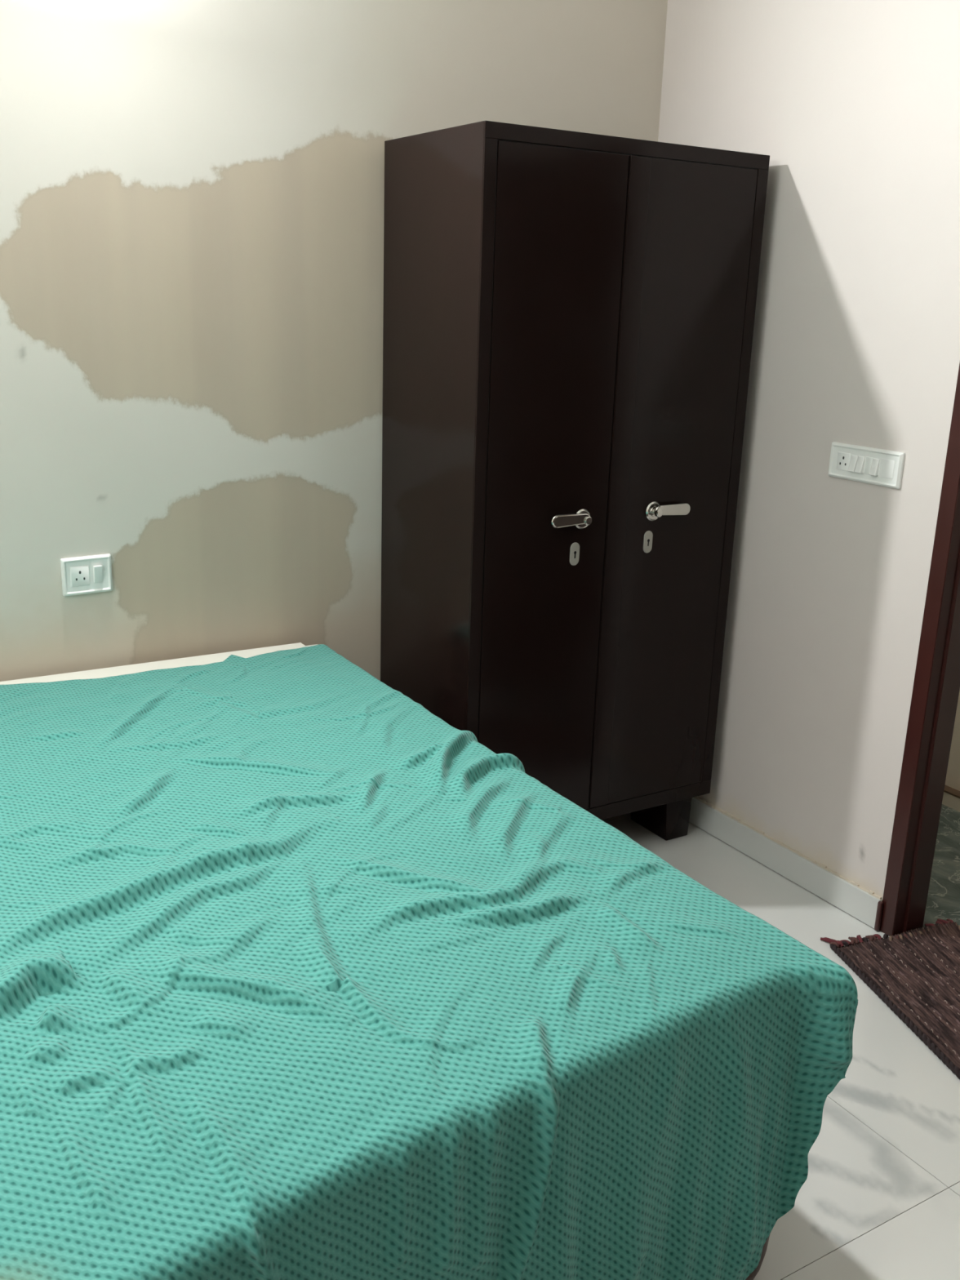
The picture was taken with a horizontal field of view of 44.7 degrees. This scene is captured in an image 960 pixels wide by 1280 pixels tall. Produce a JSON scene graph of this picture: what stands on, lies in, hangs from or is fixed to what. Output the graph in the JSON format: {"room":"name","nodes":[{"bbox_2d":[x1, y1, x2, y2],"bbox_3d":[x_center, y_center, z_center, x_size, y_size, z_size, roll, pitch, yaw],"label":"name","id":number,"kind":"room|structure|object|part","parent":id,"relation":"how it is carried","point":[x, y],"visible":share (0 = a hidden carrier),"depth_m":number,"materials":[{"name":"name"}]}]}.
{"room":"bedroom","nodes":[
{"label":"bedroom","id":0,"kind":"room"},
{"bbox_2d":[0,0,667,681],"bbox_3d":[-0.946,-0.729,2.898,3.570,2.900,0.150,-8,19,-30],"label":"wall","id":1,"kind":"structure","parent":0,"point":[192,192],"depth_m":2.96,"materials":[{"name":"paint"}]},
{"bbox_2d":[60,553,112,596],"bbox_3d":[-0.991,-0.163,2.945,0.124,0.099,0.017,-8,19,-30],"label":"power socket","id":2,"kind":"object","parent":1,"relation":"attached to","point":[84,575],"visible":1,"depth_m":2.94,"materials":[{"name":"white plastic"}]},
{"bbox_2d":[93,564,102,582],"bbox_3d":[-0.967,-0.167,2.955,0.021,0.044,0.011,-8,19,-30],"label":"rocker switch","id":3,"kind":"object","parent":2,"relation":"attached to","point":[97,569],"depth_m":2.95,"materials":[{"name":"white plastic"}]},
{"bbox_2d":[601,804,959,1279],"bbox_3d":[0.513,1.223,1.669,4.590,0.060,4.670,-8,19,-30],"label":"floor","id":4,"kind":"structure","parent":0,"point":[879,1197],"depth_m":2.38,"materials":[{"name":"tile"}]},
{"bbox_2d":[380,120,769,840],"bbox_3d":[0.235,-0.333,3.317,0.879,1.980,0.536,-8,19,-30],"label":"wardrobe","id":5,"kind":"object","parent":4,"relation":"on","point":[569,316],"visible":0.92,"depth_m":3.04,"materials":[{"name":"brown wood"}]},
{"bbox_3d":[0.175,-0.328,2.994,0.376,1.734,0.005,-8,19,-30],"label":"door","id":6,"kind":"part","parent":5,"relation":"part of","materials":[{"name":"brown wood"}]},
{"bbox_3d":[0.234,-0.308,3.009,0.122,0.034,0.012,-8,19,-30],"label":"lever handle","id":7,"kind":"part","parent":5,"relation":"part of","materials":[{"name":"silver metal"}]},
{"bbox_3d":[0.249,-0.226,3.068,0.030,0.062,0.003,-8,19,-30],"label":"keyhole plate","id":8,"kind":"part","parent":5,"relation":"part of","materials":[{"name":"metal"}]},
{"bbox_3d":[0.386,-1.205,2.853,0.879,0.036,0.004,-8,19,-30],"label":"rail","id":9,"kind":"part","parent":5,"relation":"part of","materials":[{"name":"brown wood"}]},
{"bbox_3d":[0.460,-0.268,3.189,0.030,0.062,0.003,-8,19,-30],"label":"keyhole plate","id":10,"kind":"part","parent":5,"relation":"part of","materials":[{"name":"metal"}]},
{"bbox_3d":[0.330,0.501,3.354,0.879,0.045,0.004,-8,19,-30],"label":"rail","id":11,"kind":"part","parent":5,"relation":"part of","materials":[{"name":"brown wood"}]},
{"bbox_3d":[0.568,0.518,3.684,0.106,0.162,0.178,-8,19,-30],"label":"leg","id":12,"kind":"part","parent":5,"relation":"part of","materials":[{"name":"brown wood"}]},
{"bbox_3d":[0.525,-0.354,3.179,0.122,0.034,0.012,-8,19,-30],"label":"lever handle","id":13,"kind":"part","parent":5,"relation":"part of","materials":[{"name":"silver metal"}]},
{"bbox_3d":[0.519,-0.377,3.198,0.424,1.734,0.005,-8,19,-30],"label":"door","id":14,"kind":"part","parent":5,"relation":"part of","materials":[{"name":"brown wood"}]},
{"bbox_2d":[745,1235,769,1279],"bbox_3d":[-0.637,0.739,2.282,1.575,0.452,1.842,-8,19,-30],"label":"frame","id":15,"kind":"object","parent":4,"relation":"on","point":[753,1273],"visible":0.02,"depth_m":1.96,"materials":[{"name":"brown wood"}]},
{"bbox_2d":[0,642,319,684],"bbox_3d":[-0.644,0.425,2.178,1.540,0.199,1.870,-8,19,-30],"label":"mattress","id":16,"kind":"object","parent":15,"relation":"on","point":[219,657],"visible":0.16,"depth_m":3.02,"materials":[{"name":"white fabric"}]},
{"bbox_2d":[0,644,857,1279],"bbox_3d":[-0.591,0.636,2.142,1.583,0.663,1.964,-8,19,-30],"label":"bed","id":17,"kind":"object","parent":16,"relation":"on","point":[304,975],"visible":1,"depth_m":1.68,"materials":[{"name":"teal fabric"}]},
{"bbox_2d":[820,918,959,1078],"bbox_3d":[1.173,0.867,2.812,0.410,0.021,0.719,-2,17,-14],"label":"rug","id":18,"kind":"object","parent":4,"relation":"on","point":[916,973],"visible":1,"depth_m":2.91,"materials":[{"name":"brown fabric"}]},
{"bbox_2d":[657,0,959,899],"bbox_3d":[1.708,-0.353,1.915,0.120,2.900,4.400,-8,19,-30],"label":"wall","id":19,"kind":"structure","parent":0,"point":[854,105],"depth_m":3.07,"materials":[{"name":"paint"}]},
{"bbox_2d":[688,796,882,928],"bbox_3d":[0.771,0.585,3.591,0.012,0.096,1.151,-8,19,-30],"label":"baseboard","id":20,"kind":"structure","parent":19,"relation":"attached to","point":[847,895],"depth_m":3.39,"materials":[{"name":"tile"}]},
{"bbox_2d":[828,441,905,488],"bbox_3d":[0.981,-0.448,2.983,0.019,0.091,0.232,-8,19,-30],"label":"board","id":21,"kind":"object","parent":19,"relation":"attached to","point":[871,465],"visible":1,"depth_m":2.98,"materials":[{"name":"white plastic"}]},
{"bbox_2d":[848,454,858,471],"bbox_3d":[0.962,-0.455,3.007,0.012,0.042,0.020,-8,19,-30],"label":"rocker switch","id":22,"kind":"object","parent":21,"relation":"attached to","point":[853,460],"depth_m":3.00,"materials":[{"name":"white plastic"}]},
{"bbox_2d":[854,455,865,473],"bbox_3d":[0.973,-0.450,2.989,0.012,0.042,0.020,-8,19,-30],"label":"rocker switch","id":23,"kind":"object","parent":21,"relation":"attached to","point":[860,460],"depth_m":2.99,"materials":[{"name":"white plastic"}]},
{"bbox_2d":[868,457,879,475],"bbox_3d":[0.997,-0.438,2.951,0.012,0.042,0.020,-8,19,-30],"label":"rocker switch","id":24,"kind":"object","parent":21,"relation":"attached to","point":[873,463],"depth_m":2.95,"materials":[{"name":"white plastic"}]},
{"bbox_2d":[874,363,959,936],"bbox_3d":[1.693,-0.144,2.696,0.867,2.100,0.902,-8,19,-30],"label":"door frame","id":25,"kind":"structure","parent":19,"relation":"in","point":[936,683],"depth_m":2.95,"materials":[{"name":"red wood"}]},
{"bbox_2d":[945,689,959,791],"bbox_3d":[2.438,-0.480,2.431,0.120,2.900,4.550,-8,19,-30],"label":"wall","id":26,"kind":"structure","parent":0,"point":[953,775],"depth_m":3.93,"materials":[{"name":"beige paint"}]},
{"bbox_2d":[942,784,959,811],"bbox_3d":[2.363,0.914,2.730,0.041,0.052,4.400,-8,19,-30],"label":"baseboard","id":27,"kind":"structure","parent":26,"relation":"attached to","point":[951,797],"depth_m":3.92,"materials":[{"name":"beige paint"}]}
]}

